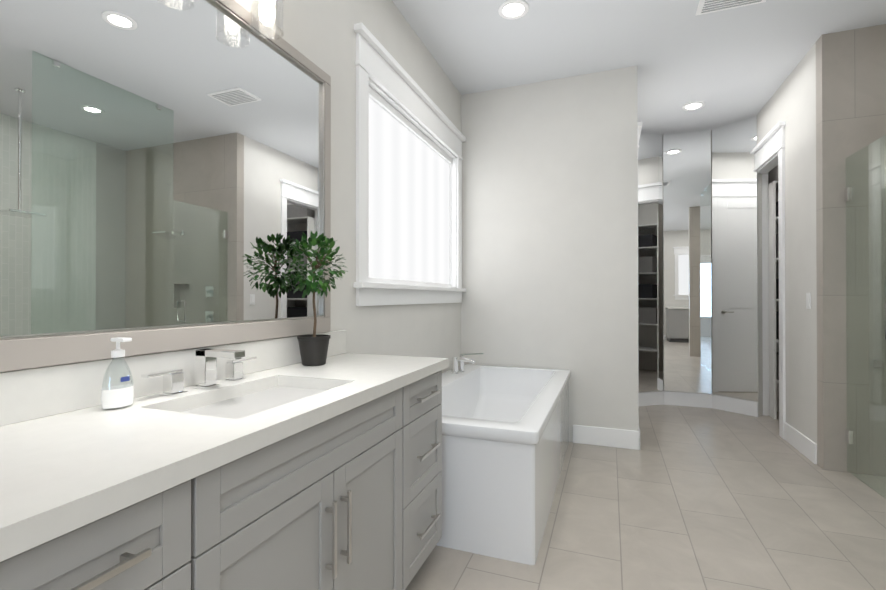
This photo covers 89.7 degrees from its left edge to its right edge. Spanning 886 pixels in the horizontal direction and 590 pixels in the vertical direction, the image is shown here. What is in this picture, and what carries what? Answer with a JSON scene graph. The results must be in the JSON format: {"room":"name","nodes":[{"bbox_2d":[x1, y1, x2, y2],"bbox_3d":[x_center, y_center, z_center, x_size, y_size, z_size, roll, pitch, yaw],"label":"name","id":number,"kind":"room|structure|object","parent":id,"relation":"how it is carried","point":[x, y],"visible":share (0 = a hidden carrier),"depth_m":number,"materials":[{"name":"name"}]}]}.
{"room":"bathroom","nodes":[
{"label":"bathroom","id":0,"kind":"room"},
{"bbox_2d":[0,330,347,425],"bbox_3d":[-0.990,0.224,0.867,0.020,0.114,2.870,0,0,21],"label":"backsplash","id":1,"kind":"structure","parent":0,"relation":"attached to","point":[32,392],"depth_m":1.14,"materials":[{"name":"white stone"}]},
{"bbox_2d":[235,0,460,372],"bbox_3d":[-1.011,-0.308,0.990,0.100,3.000,6.640,0,0,21],"label":"wall","id":2,"kind":"structure","parent":0,"point":[321,34],"depth_m":2.32,"materials":[{"name":"paint"}]},
{"bbox_2d":[0,0,330,371],"bbox_3d":[-1.001,-0.430,0.829,0.028,1.188,2.665,0,0,21],"label":"vanity mirror","id":3,"kind":"object","parent":2,"relation":"attached to","point":[165,175],"visible":1,"depth_m":1.28,"materials":[{"name":"silver metal"}]},
{"bbox_2d":[250,0,283,39],"bbox_3d":[-0.732,-1.101,1.383,0.147,0.300,0.660,0,0,21],"label":"sconce","id":4,"kind":"object","parent":2,"relation":"attached to","point":[267,4],"visible":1,"depth_m":1.60,"materials":[{"name":"clear glass"}]},
{"bbox_2d":[353,22,465,305],"bbox_3d":[-0.168,-0.670,3.147,0.140,1.465,1.780,0,0,21],"label":"window","id":5,"kind":"structure","parent":2,"relation":"attached to","point":[378,64],"depth_m":2.71,"materials":[{"name":"white paint"}]},
{"bbox_2d":[369,86,451,285],"bbox_3d":[-0.196,-0.630,3.158,0.030,1.111,1.506,0,0,21],"label":"window shade","id":6,"kind":"object","parent":5,"relation":"attached to","point":[409,162],"visible":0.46,"depth_m":3.03,"materials":[{"name":"white fabric"}]},
{"bbox_2d":[624,66,637,427],"bbox_3d":[1.787,-0.292,4.331,0.100,3.000,1.780,0,0,21],"label":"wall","id":7,"kind":"structure","parent":0,"point":[631,241],"depth_m":3.50,"materials":[{"name":"paint"}]},
{"bbox_2d":[637,121,641,423],"bbox_3d":[1.820,-0.120,4.190,0.062,2.655,1.010,0,0,21],"label":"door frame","id":8,"kind":"structure","parent":7,"relation":"attached to","point":[639,125],"depth_m":3.74,"materials":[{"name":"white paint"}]},
{"bbox_2d":[392,0,885,133],"bbox_3d":[1.404,-1.838,1.033,4.600,0.060,8.400,0,0,21],"label":"ceiling","id":9,"kind":"structure","parent":0,"point":[727,66],"depth_m":3.20,"materials":[{"name":"white paint"}]},
{"bbox_2d":[498,0,528,19],"bbox_3d":[0.443,-1.793,2.802,0.185,0.011,0.185,0,0,21],"label":"recessed light","id":10,"kind":"object","parent":9,"relation":"in","point":[512,9],"depth_m":2.80,"materials":[{"name":"white paint"}]},
{"bbox_2d":[682,101,704,110],"bbox_3d":[2.371,-1.787,4.216,0.185,0.011,0.185,0,0,21],"label":"recessed light","id":11,"kind":"object","parent":9,"relation":"in","point":[695,105],"depth_m":4.20,"materials":[{"name":"white paint"}]},
{"bbox_2d":[695,0,765,15],"bbox_3d":[1.748,-1.792,2.666,0.380,0.016,0.260,0,0,21],"label":"ceiling vent","id":12,"kind":"object","parent":9,"relation":"in","point":[706,6],"visible":1,"depth_m":2.74,"materials":[{"name":"white metal"}]},
{"bbox_2d":[405,405,885,589],"bbox_3d":[1.404,1.222,1.018,4.600,0.060,8.400,0,0,21],"label":"floor","id":13,"kind":"structure","parent":0,"point":[690,498],"depth_m":2.36,"materials":[{"name":"tile"}]},
{"bbox_2d":[0,362,448,589],"bbox_3d":[-0.733,0.755,0.768,0.568,0.870,2.830,0,0,21],"label":"bathroom vanity","id":14,"kind":"object","parent":13,"relation":"on","point":[281,467],"depth_m":1.04,"materials":[{"name":"grey wood"}]},
{"bbox_2d":[0,354,447,549],"bbox_3d":[-0.738,0.300,0.772,0.558,0.040,2.870,0,0,21],"label":"countertop","id":15,"kind":"structure","parent":14,"relation":"on","point":[55,469],"depth_m":0.89,"materials":[{"name":"white stone"}]},
{"bbox_2d":[101,337,133,409],"bbox_3d":[-0.813,0.195,1.119,0.061,0.174,0.073,0,0,21],"label":"soap dispenser","id":16,"kind":"object","parent":15,"relation":"on","point":[117,397],"visible":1,"depth_m":1.11,"materials":[{"name":"clear plastic"}]},
{"bbox_2d":[141,348,255,395],"bbox_3d":[-0.682,0.225,1.358,0.164,0.115,0.390,0,0,21],"label":"vanity faucet","id":17,"kind":"object","parent":15,"relation":"on","point":[205,370],"visible":1,"depth_m":1.35,"materials":[{"name":"silver metal"}]},
{"bbox_2d":[172,382,327,417],"bbox_3d":[-0.526,0.400,1.299,0.344,0.178,0.524,0,0,21],"label":"sink","id":18,"kind":"object","parent":15,"relation":"in","point":[243,402],"depth_m":1.37,"materials":[{"name":"white ceramic"}]},
{"bbox_2d":[283,231,347,365],"bbox_3d":[-0.497,0.009,1.812,0.213,0.553,0.269,0,0,21],"label":"topiary plant","id":19,"kind":"object","parent":15,"relation":"on","point":[313,347],"visible":1,"depth_m":1.79,"materials":[{"name":"green plant"}]},
{"bbox_2d":[437,364,570,564],"bbox_3d":[0.295,0.904,2.948,0.930,0.595,1.795,0,0,21],"label":"bathtub","id":20,"kind":"object","parent":13,"relation":"on","point":[505,436],"visible":0.77,"depth_m":2.09,"materials":[{"name":"white ceramic"}]},
{"bbox_2d":[451,353,483,373],"bbox_3d":[0.193,0.538,3.526,0.206,0.141,0.243,0,0,21],"label":"tub filler","id":21,"kind":"object","parent":20,"relation":"on","point":[461,359],"visible":1,"depth_m":3.45,"materials":[{"name":"silver metal"}]},
{"bbox_2d":[768,165,778,418],"bbox_3d":[3.961,-0.053,4.248,1.450,2.520,0.350,0,0,21],"label":"closet shelf","id":22,"kind":"object","parent":13,"relation":"on","point":[773,286],"visible":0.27,"depth_m":4.33,"materials":[{"name":"white painted wood"}]},
{"bbox_2d":[844,135,885,498],"bbox_3d":[2.425,-0.302,2.186,0.111,2.996,1.788,0,0,21],"label":"glass","id":23,"kind":"object","parent":13,"relation":"on","point":[849,432],"visible":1,"depth_m":2.79,"materials":[{"name":"clear glass"}]},
{"bbox_2d":[461,24,885,476],"bbox_3d":[2.288,-0.297,3.247,4.500,3.000,0.100,0,0,21],"label":"wall","id":24,"kind":"structure","parent":0,"point":[549,183],"depth_m":3.58,"materials":[{"name":"paint"}]},
{"bbox_2d":[573,425,639,449],"bbox_3d":[1.297,1.132,3.549,0.505,0.145,0.015,0,0,21],"label":"baseboard","id":25,"kind":"structure","parent":24,"relation":"attached to","point":[600,436],"depth_m":3.54,"materials":[{"name":"white paint"}]},
{"bbox_2d":[871,279,885,366],"bbox_3d":[2.980,-0.665,2.093,0.855,2.274,1.579,0,0,21],"label":"shower fixture","id":26,"kind":"object","parent":24,"relation":"attached to","point":[876,362],"depth_m":2.94,"materials":[{"name":"silver metal"}]},
{"bbox_2d":[639,391,757,416],"bbox_3d":[2.616,1.137,4.729,1.168,0.145,0.261,0,0,21],"label":"baseboard","id":27,"kind":"structure","parent":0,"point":[740,406],"depth_m":4.79,"materials":[{"name":"white paint"}]},
{"bbox_2d":[639,173,762,416],"bbox_3d":[2.638,-0.290,4.795,1.291,3.000,0.343,0,0,21],"label":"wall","id":28,"kind":"structure","parent":0,"point":[760,365],"depth_m":4.45,"materials":[{"name":"paint"}]},
{"bbox_2d":[638,115,757,401],"bbox_3d":[2.620,-0.364,4.748,1.177,2.847,0.259,0,0,21],"label":"mirror","id":29,"kind":"object","parent":28,"relation":"attached to","point":[696,327],"visible":0.81,"depth_m":4.82,"materials":[{"name":"silver metal"}]},
{"bbox_2d":[711,130,778,411],"bbox_3d":[3.537,-0.291,4.659,3.150,3.000,0.100,0,0,21],"label":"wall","id":30,"kind":"structure","parent":0,"point":[777,309],"depth_m":4.63,"materials":[{"name":"paint"}]},
{"bbox_2d":[757,43,816,443],"bbox_3d":[2.990,-0.294,3.924,0.100,3.000,1.660,0,0,21],"label":"wall","id":31,"kind":"structure","parent":0,"point":[791,102],"depth_m":3.43,"materials":[{"name":"paint"}]},
{"bbox_2d":[750,121,785,438],"bbox_3d":[3.058,-0.121,4.149,0.170,2.655,0.980,0,0,21],"label":"door frame","id":32,"kind":"structure","parent":31,"relation":"attached to","point":[770,145],"depth_m":3.96,"materials":[{"name":"white paint"}]},
{"bbox_2d":[784,422,816,463],"bbox_3d":[2.751,1.131,3.441,0.015,0.145,0.600,0,0,21],"label":"baseboard","id":33,"kind":"structure","parent":31,"relation":"attached to","point":[804,445],"depth_m":3.38,"materials":[{"name":"white paint"}]},
{"bbox_2d":[806,293,810,308],"bbox_3d":[2.693,0.043,3.284,0.008,0.120,0.075,0,0,21],"label":"switch plate","id":34,"kind":"object","parent":31,"relation":"attached to","point":[808,300],"visible":1,"depth_m":3.27,"materials":[{"name":"white plastic"}]}
]}

